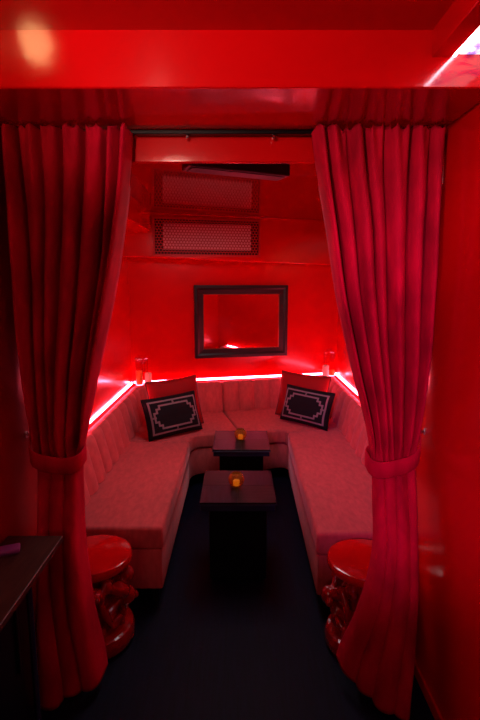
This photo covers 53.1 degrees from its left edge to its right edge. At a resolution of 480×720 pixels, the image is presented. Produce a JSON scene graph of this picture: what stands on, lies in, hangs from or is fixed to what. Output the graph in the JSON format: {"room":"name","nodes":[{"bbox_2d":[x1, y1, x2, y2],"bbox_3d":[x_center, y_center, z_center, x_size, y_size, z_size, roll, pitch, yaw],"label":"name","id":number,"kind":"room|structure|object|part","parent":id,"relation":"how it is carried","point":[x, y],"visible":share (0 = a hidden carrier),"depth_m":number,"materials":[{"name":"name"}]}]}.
{"room":"entertainment venue","nodes":[
{"label":"entertainment venue","id":0,"kind":"room"},
{"bbox_2d":[0,126,37,660],"bbox_3d":[-1.100,0.401,0.088,0.400,2.600,4.050,0,9,0],"label":"wall","id":1,"kind":"structure","parent":0,"point":[18,478],"depth_m":1.89,"materials":[{"name":"red paint"}]},
{"bbox_3d":[-0.879,0.315,2.028,0.039,0.030,0.028,0,9,0],"label":"hook","id":2,"kind":"object","parent":1,"relation":"attached to","visible":0},
{"bbox_2d":[28,433,86,474],"bbox_3d":[-0.767,0.381,2.018,0.239,0.154,0.166,0,9,0],"label":"tieback","id":3,"kind":"object","parent":2,"relation":"hanging from","point":[47,464],"visible":0.44,"depth_m":1.95,"materials":[{"name":"red fabric"}]},
{"bbox_2d":[89,256,131,428],"bbox_3d":[-1.100,-0.076,3.464,0.100,2.500,2.768,0,9,0],"label":"wall","id":4,"kind":"structure","parent":0,"point":[115,374],"depth_m":4.15,"materials":[{"name":"red paint"}]},
{"bbox_2d":[90,382,132,422],"bbox_3d":[-1.044,0.393,3.598,0.011,0.018,2.188,0,9,0],"label":"led strip","id":5,"kind":"object","parent":4,"relation":"attached to","point":[131,383],"visible":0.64,"depth_m":3.86,"materials":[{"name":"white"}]},
{"bbox_2d":[126,195,150,231],"bbox_3d":[-0.925,-1.106,3.323,0.270,0.220,2.008,0,9,0],"label":"trim","id":6,"kind":"structure","parent":4,"relation":"attached to","point":[139,217],"depth_m":3.85,"materials":[{"name":"red paint"}]},
{"bbox_2d":[130,164,323,220],"bbox_3d":[0.000,-1.258,3.498,2.300,0.173,3.300,0,9,0],"label":"ceiling","id":7,"kind":"structure","parent":0,"point":[160,188],"depth_m":3.36,"materials":[{"name":"red paint"}]},
{"bbox_2d":[182,164,289,180],"bbox_3d":[-0.009,-0.957,2.349,0.530,0.096,0.120,-4,10,-24],"label":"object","id":8,"kind":"structure","parent":7,"relation":"attached to","point":[275,172],"depth_m":2.33,"materials":[{"name":"black metal"}]},
{"bbox_2d":[0,0,454,29],"bbox_3d":[-0.055,-0.757,-0.339,2.490,0.099,3.565,0,9,0],"label":"ceiling","id":9,"kind":"structure","parent":0,"point":[14,14],"depth_m":1.35,"materials":[{"name":"red paint"}]},
{"bbox_2d":[460,31,479,53],"bbox_3d":[0.722,-0.844,0.759,0.132,0.068,1.360,0,9,0],"label":"light panel","id":10,"kind":"object","parent":9,"relation":"attached to","point":[473,47],"visible":0.25,"depth_m":1.40,"materials":[{"name":"white plastic"}]},
{"bbox_2d":[128,258,337,387],"bbox_3d":[0.000,-0.307,4.942,2.393,2.500,0.117,-2,9,-13],"label":"wall","id":11,"kind":"structure","parent":0,"point":[161,291],"depth_m":4.80,"materials":[{"name":"red paint"}]},
{"bbox_2d":[152,216,260,256],"bbox_3d":[-0.288,-1.137,4.450,1.009,0.346,0.018,-2,9,-13],"label":"air vent","id":12,"kind":"object","parent":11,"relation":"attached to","point":[172,236],"visible":1,"depth_m":4.44,"materials":[{"name":"red metal"}]},
{"bbox_2d":[122,214,330,265],"bbox_3d":[0.000,-1.171,4.640,2.208,0.498,0.224,-2,9,-13],"label":"soffit","id":13,"kind":"structure","parent":11,"relation":"attached to","point":[292,242],"depth_m":4.62,"materials":[{"name":"red paint"}]},
{"bbox_2d":[134,373,321,382],"bbox_3d":[0.001,0.182,4.952,2.118,0.018,0.010,-2,9,-13],"label":"led strip","id":14,"kind":"object","parent":11,"relation":"attached to","point":[309,373],"visible":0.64,"depth_m":4.95,"materials":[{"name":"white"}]},
{"bbox_2d":[194,285,287,358],"bbox_3d":[0.029,-0.391,4.855,0.964,0.724,0.036,-2,9,-13],"label":"wall mirror","id":15,"kind":"object","parent":11,"relation":"attached to","point":[230,320],"visible":1,"depth_m":4.85,"materials":[{"name":"black wood"}]},
{"bbox_2d":[204,294,278,348],"bbox_3d":[0.027,-0.393,4.864,0.794,0.554,0.008,-2,9,-13],"label":"mirror glass","id":16,"kind":"object","parent":15,"relation":"attached to","point":[231,321],"depth_m":4.86,"materials":[{"name":"red"}]},
{"bbox_2d":[39,468,434,719],"bbox_3d":[0.000,1.476,1.951,3.200,0.100,7.800,0,9,0],"label":"floor","id":17,"kind":"structure","parent":0,"point":[208,648],"depth_m":2.29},
{"bbox_2d":[0,536,62,719],"bbox_3d":[-0.789,1.143,1.335,0.214,0.750,1.185,0,9,0],"label":"console table","id":18,"kind":"object","parent":17,"relation":"on","point":[19,677],"visible":1,"depth_m":1.65,"materials":[{"name":"brown wood"}]},
{"bbox_2d":[0,543,19,556],"bbox_3d":[-0.842,0.689,1.739,0.090,0.020,0.048,-4,10,-22],"label":"case","id":19,"kind":"object","parent":18,"relation":"on","point":[5,550],"visible":1,"depth_m":1.73,"materials":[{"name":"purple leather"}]},
{"bbox_3d":[-0.758,1.094,1.484,0.012,0.580,0.395,0,9,0],"label":"door","id":20,"kind":"part","parent":18,"relation":"part of","materials":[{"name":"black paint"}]},
{"bbox_3d":[-0.747,0.941,1.621,0.010,0.260,0.012,0,9,0],"label":"handle","id":21,"kind":"part","parent":18,"relation":"part of","materials":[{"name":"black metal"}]},
{"bbox_3d":[-0.735,1.107,1.727,0.021,0.700,0.022,0,9,0],"label":"leg","id":22,"kind":"part","parent":18,"relation":"part of","materials":[{"name":"black wood"}]},
{"bbox_2d":[87,534,138,658],"bbox_3d":[-0.682,1.139,2.324,0.383,0.452,0.383,-2,9,-11],"label":"garden stool","id":23,"kind":"object","parent":17,"relation":"on","point":[110,556],"visible":0.53,"depth_m":2.25,"materials":[{"name":"red ceramic"}]},
{"bbox_3d":[-0.692,0.943,2.289,0.362,0.054,0.362,-2,9,-11],"label":"seat","id":24,"kind":"part","parent":23,"relation":"part of","materials":[{"name":"red ceramic"}]},
{"bbox_2d":[84,407,189,601],"bbox_3d":[-0.717,0.848,3.206,0.637,0.754,1.403,0,9,0],"label":"sofa section","id":25,"kind":"object","parent":17,"relation":"on","point":[135,492],"visible":0.65,"depth_m":2.94,"materials":[{"name":"fabric"}]},
{"bbox_3d":[-0.945,0.617,3.181,0.153,0.289,1.375,0,9,0],"label":"backrest","id":26,"kind":"part","parent":25,"relation":"part of","materials":[{"name":"fabric"}]},
{"bbox_2d":[85,442,189,547],"bbox_3d":[-0.717,0.827,3.203,0.637,0.127,1.403,0,9,0],"label":"seat cushion","id":27,"kind":"object","parent":25,"relation":"on","point":[135,501],"depth_m":2.91,"materials":[{"name":"fabric"}]},
{"bbox_2d":[140,390,202,441],"bbox_3d":[-0.556,0.461,4.021,0.510,0.339,0.188,-7,11,-38],"label":"lumbar cushion","id":28,"kind":"object","parent":25,"relation":"on","point":[166,416],"visible":1,"depth_m":3.96,"materials":[{"name":"black fabric"}]},
{"bbox_2d":[113,381,235,479],"bbox_3d":[-0.509,0.657,4.427,1.051,0.754,1.056,0,9,0],"label":"sofa section","id":29,"kind":"object","parent":17,"relation":"on","point":[201,458],"visible":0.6,"depth_m":4.13,"materials":[{"name":"fabric"}]},
{"bbox_2d":[135,358,142,385],"bbox_3d":[-0.962,0.115,4.626,0.078,0.253,0.078,0,9,0],"label":"tube","id":30,"kind":"object","parent":29,"relation":"on","point":[138,362],"visible":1,"depth_m":4.60,"materials":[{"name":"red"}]},
{"bbox_2d":[144,358,147,372],"bbox_3d":[-0.904,0.107,4.677,0.040,0.253,0.040,0,9,0],"label":"tube","id":31,"kind":"object","parent":29,"relation":"on","point":[145,359],"visible":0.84,"depth_m":4.66,"materials":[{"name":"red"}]},
{"bbox_2d":[145,372,151,381],"bbox_3d":[-0.875,0.178,4.635,0.064,0.127,0.064,0,9,0],"label":"pillar candle","id":32,"kind":"object","parent":29,"relation":"on","point":[148,376],"visible":0.83,"depth_m":4.61,"materials":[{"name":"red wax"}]},
{"bbox_3d":[-0.756,0.409,4.508,0.587,0.289,1.343,7,11,38],"label":"backrest","id":33,"kind":"part","parent":29,"relation":"part of","materials":[{"name":"fabric"}]},
{"bbox_2d":[144,375,203,423],"bbox_3d":[-0.562,0.378,4.206,0.498,0.449,0.192,-5,10,-27],"label":"throw cushion","id":34,"kind":"object","parent":29,"relation":"on","point":[155,389],"visible":0.49,"depth_m":4.17,"materials":[{"name":"red fabric"}]},
{"bbox_2d":[129,411,235,452],"bbox_3d":[-0.509,0.636,4.423,1.051,0.127,1.056,0,9,0],"label":"seat cushion","id":35,"kind":"object","parent":29,"relation":"on","point":[202,439],"depth_m":4.09,"materials":[{"name":"fabric"}]},
{"bbox_2d":[199,471,276,579],"bbox_3d":[-0.006,1.010,2.926,0.430,0.520,0.470,0,9,0],"label":"cocktail table","id":36,"kind":"object","parent":17,"relation":"on","point":[237,516],"visible":0.85,"depth_m":2.77,"materials":[{"name":"black wood"}]},
{"bbox_3d":[-0.113,0.741,3.002,0.213,0.010,0.233,0,9,0],"label":"veneer panel","id":37,"kind":"part","parent":36,"relation":"part of","materials":[{"name":"brown wood"}]},
{"bbox_3d":[-0.113,0.777,2.771,0.213,0.010,0.233,0,9,0],"label":"veneer panel","id":38,"kind":"part","parent":36,"relation":"part of","materials":[{"name":"black wood"}]},
{"bbox_2d":[228,471,243,487],"bbox_3d":[-0.016,0.714,2.865,0.096,0.083,0.096,0,9,0],"label":"globe","id":39,"kind":"object","parent":36,"relation":"on","point":[236,478],"visible":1,"depth_m":2.83,"materials":[{"name":"orange glass"}]},
{"bbox_3d":[0.101,0.741,3.002,0.213,0.010,0.233,0,9,0],"label":"veneer panel","id":40,"kind":"part","parent":36,"relation":"part of","materials":[{"name":"black wood"}]},
{"bbox_3d":[0.101,0.777,2.771,0.213,0.010,0.233,0,9,0],"label":"veneer panel","id":41,"kind":"part","parent":36,"relation":"part of","materials":[{"name":"brown wood"}]},
{"bbox_2d":[212,431,270,470],"bbox_3d":[0.018,0.877,3.781,0.430,0.520,0.470,0,9,0],"label":"cocktail table","id":42,"kind":"object","parent":17,"relation":"on","point":[234,454],"visible":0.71,"depth_m":3.60,"materials":[{"name":"black wood"}]},
{"bbox_3d":[-0.089,0.607,3.857,0.213,0.010,0.233,0,9,0],"label":"veneer panel","id":43,"kind":"part","parent":42,"relation":"part of","materials":[{"name":"brown wood"}]},
{"bbox_3d":[-0.089,0.643,3.626,0.213,0.010,0.233,0,9,0],"label":"veneer panel","id":44,"kind":"part","parent":42,"relation":"part of","materials":[{"name":"black wood"}]},
{"bbox_2d":[234,428,246,439],"bbox_3d":[0.012,0.578,3.734,0.096,0.083,0.096,0,9,0],"label":"globe","id":45,"kind":"object","parent":42,"relation":"on","point":[240,433],"visible":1,"depth_m":3.70,"materials":[{"name":"orange glass"}]},
{"bbox_3d":[0.125,0.643,3.626,0.213,0.010,0.233,0,9,0],"label":"veneer panel","id":46,"kind":"part","parent":42,"relation":"part of","materials":[{"name":"brown wood"}]},
{"bbox_3d":[0.125,0.607,3.857,0.213,0.010,0.233,0,9,0],"label":"veneer panel","id":47,"kind":"part","parent":42,"relation":"part of","materials":[{"name":"black wood"}]},
{"bbox_2d":[221,376,351,469],"bbox_3d":[0.533,0.624,4.642,1.246,0.754,0.943,-2,9,-13],"label":"sofa section","id":48,"kind":"object","parent":17,"relation":"on","point":[249,405],"visible":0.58,"depth_m":4.61,"materials":[{"name":"fabric"}]},
{"bbox_2d":[222,408,336,443],"bbox_3d":[0.533,0.603,4.638,1.245,0.127,0.943,-2,9,-13],"label":"seat cushion","id":49,"kind":"object","parent":48,"relation":"on","point":[249,419],"depth_m":4.38,"materials":[{"name":"fabric"}]},
{"bbox_3d":[0.420,0.372,4.747,1.201,0.289,0.866,0,9,0],"label":"backrest","id":50,"kind":"part","parent":48,"relation":"part of","materials":[{"name":"fabric"}]},
{"bbox_2d":[275,370,331,414],"bbox_3d":[0.598,0.337,4.505,0.509,0.428,0.189,5,10,28],"label":"throw cushion","id":51,"kind":"object","parent":48,"relation":"on","point":[319,383],"visible":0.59,"depth_m":4.49,"materials":[{"name":"red fabric"}]},
{"bbox_2d":[324,352,326,364],"bbox_3d":[0.918,0.044,5.098,0.040,0.248,0.040,0,9,0],"label":"tube","id":52,"kind":"object","parent":48,"relation":"on","point":[325,353],"visible":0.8,"depth_m":5.08,"materials":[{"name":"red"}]},
{"bbox_2d":[322,365,328,375],"bbox_3d":[0.912,0.112,5.046,0.068,0.131,0.068,0,9,0],"label":"pillar candle","id":53,"kind":"object","parent":48,"relation":"on","point":[325,372],"visible":0.79,"depth_m":5.02,"materials":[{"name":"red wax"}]},
{"bbox_2d":[329,352,335,375],"bbox_3d":[0.990,0.041,5.103,0.078,0.253,0.078,0,9,0],"label":"tube","id":54,"kind":"object","parent":48,"relation":"on","point":[332,355],"visible":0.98,"depth_m":5.07,"materials":[{"name":"red glass"}]},
{"bbox_2d":[288,395,372,607],"bbox_3d":[0.717,0.818,3.399,0.637,0.754,1.904,0,9,0],"label":"sofa section","id":55,"kind":"object","parent":17,"relation":"on","point":[331,483],"visible":0.43,"depth_m":3.08,"materials":[{"name":"fabric"}]},
{"bbox_2d":[280,384,335,430],"bbox_3d":[0.605,0.418,4.306,0.514,0.334,0.173,8,12,41],"label":"lumbar cushion","id":56,"kind":"object","parent":55,"relation":"on","point":[310,407],"visible":1,"depth_m":4.24,"materials":[{"name":"black fabric"}]},
{"bbox_2d":[288,428,372,553],"bbox_3d":[0.717,0.797,3.396,0.637,0.127,1.904,0,9,0],"label":"seat cushion","id":57,"kind":"object","parent":55,"relation":"on","point":[334,481],"depth_m":3.02,"materials":[{"name":"fabric"}]},
{"bbox_3d":[0.945,0.586,3.376,0.153,0.289,1.870,0,9,0],"label":"backrest","id":58,"kind":"part","parent":55,"relation":"part of","materials":[{"name":"fabric"}]},
{"bbox_2d":[321,539,371,655],"bbox_3d":[0.599,1.144,2.290,0.383,0.452,0.382,6,11,32],"label":"garden stool","id":59,"kind":"object","parent":17,"relation":"on","point":[348,560],"visible":0.45,"depth_m":2.23,"materials":[{"name":"red ceramic"}]},
{"bbox_3d":[0.595,0.949,2.249,0.362,0.054,0.362,6,11,32],"label":"seat","id":60,"kind":"part","parent":59,"relation":"part of","materials":[{"name":"red ceramic"}]},
{"bbox_2d":[336,313,358,399],"bbox_3d":[1.100,-0.115,3.713,0.100,2.500,3.272,0,9,0],"label":"wall","id":61,"kind":"structure","parent":0,"point":[343,369],"depth_m":4.87,"materials":[{"name":"red paint"}]},
{"bbox_2d":[151,212,323,221],"bbox_3d":[0.133,-1.342,4.525,1.887,0.039,0.014,-2,9,-13],"label":"trim","id":62,"kind":"structure","parent":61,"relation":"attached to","point":[151,212],"depth_m":4.48,"materials":[{"name":"red paint"}]},
{"bbox_2d":[335,373,357,394],"bbox_3d":[1.044,0.354,3.847,0.011,0.018,2.692,0,9,0],"label":"led strip","id":63,"kind":"object","parent":61,"relation":"attached to","point":[336,374],"visible":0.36,"depth_m":4.62,"materials":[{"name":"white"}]},
{"bbox_2d":[415,102,479,719],"bbox_3d":[0.990,0.401,0.088,0.400,2.600,4.050,0,9,0],"label":"wall","id":64,"kind":"structure","parent":0,"point":[447,655],"depth_m":1.76,"materials":[{"name":"red paint"}]},
{"bbox_2d":[84,130,343,138],"bbox_3d":[-0.055,-0.872,1.859,1.682,0.029,0.028,0,9,0],"label":"track","id":65,"kind":"object","parent":64,"relation":"attached to","point":[187,133],"visible":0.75,"depth_m":1.84,"materials":[{"name":"black metal"}]},
{"bbox_2d":[1,122,132,710],"bbox_3d":[-0.643,0.254,1.983,0.465,2.290,0.336,-3,9,-21],"label":"curtain","id":66,"kind":"object","parent":65,"relation":"hanging from","point":[67,188],"visible":0.95,"depth_m":1.89,"materials":[{"name":"red fabric"}]},
{"bbox_3d":[-0.055,-0.879,1.858,1.682,0.015,0.028,0,9,0],"label":"rail","id":67,"kind":"part","parent":65,"relation":"part of","materials":[{"name":"black metal"}]},
{"bbox_2d":[311,123,445,719],"bbox_3d":[0.513,0.258,1.957,0.485,2.291,0.376,3,9,18],"label":"curtain","id":68,"kind":"object","parent":65,"relation":"hanging from","point":[380,187],"visible":0.98,"depth_m":1.89,"materials":[{"name":"red fabric"}]},
{"bbox_2d":[132,136,314,163],"bbox_3d":[0.000,-0.889,1.898,2.100,0.210,0.025,0,9,0],"label":"ceiling beam","id":69,"kind":"structure","parent":64,"relation":"attached to","point":[146,149],"depth_m":1.90,"materials":[{"name":"red paint"}]},
{"bbox_2d":[0,30,479,129],"bbox_3d":[-0.055,-1.006,1.647,1.690,0.300,0.435,0,9,0],"label":"ceiling beam","id":70,"kind":"structure","parent":64,"relation":"attached to","point":[140,79],"depth_m":1.45,"materials":[{"name":"red paint"}]},
{"bbox_2d":[414,660,443,719],"bbox_3d":[0.784,1.659,0.284,0.012,0.055,4.050,0,9,0],"label":"baseboard","id":71,"kind":"structure","parent":64,"relation":"attached to","point":[422,683],"depth_m":1.99,"materials":[{"name":"red paint"}]},
{"bbox_2d":[432,0,479,56],"bbox_3d":[0.609,-0.681,-0.327,0.063,0.094,3.565,0,9,0],"label":"trim","id":72,"kind":"structure","parent":64,"relation":"attached to","point":[461,20],"depth_m":1.31,"materials":[{"name":"red paint"}]},
{"bbox_2d":[453,27,479,56],"bbox_3d":[0.645,-0.807,0.766,0.008,0.009,1.363,0,9,0],"label":"led strip","id":73,"kind":"object","parent":64,"relation":"attached to","point":[478,29],"visible":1,"depth_m":1.35,"materials":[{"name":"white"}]},
{"bbox_3d":[0.769,0.303,2.036,0.039,0.030,0.028,0,9,0],"label":"hook","id":74,"kind":"object","parent":64,"relation":"attached to","visible":0},
{"bbox_2d":[365,430,421,478],"bbox_3d":[0.656,0.386,2.019,0.242,0.184,0.170,0,9,0],"label":"tieback","id":75,"kind":"object","parent":74,"relation":"hanging from","point":[379,470],"visible":0.42,"depth_m":1.95,"materials":[{"name":"red fabric"}]}
]}

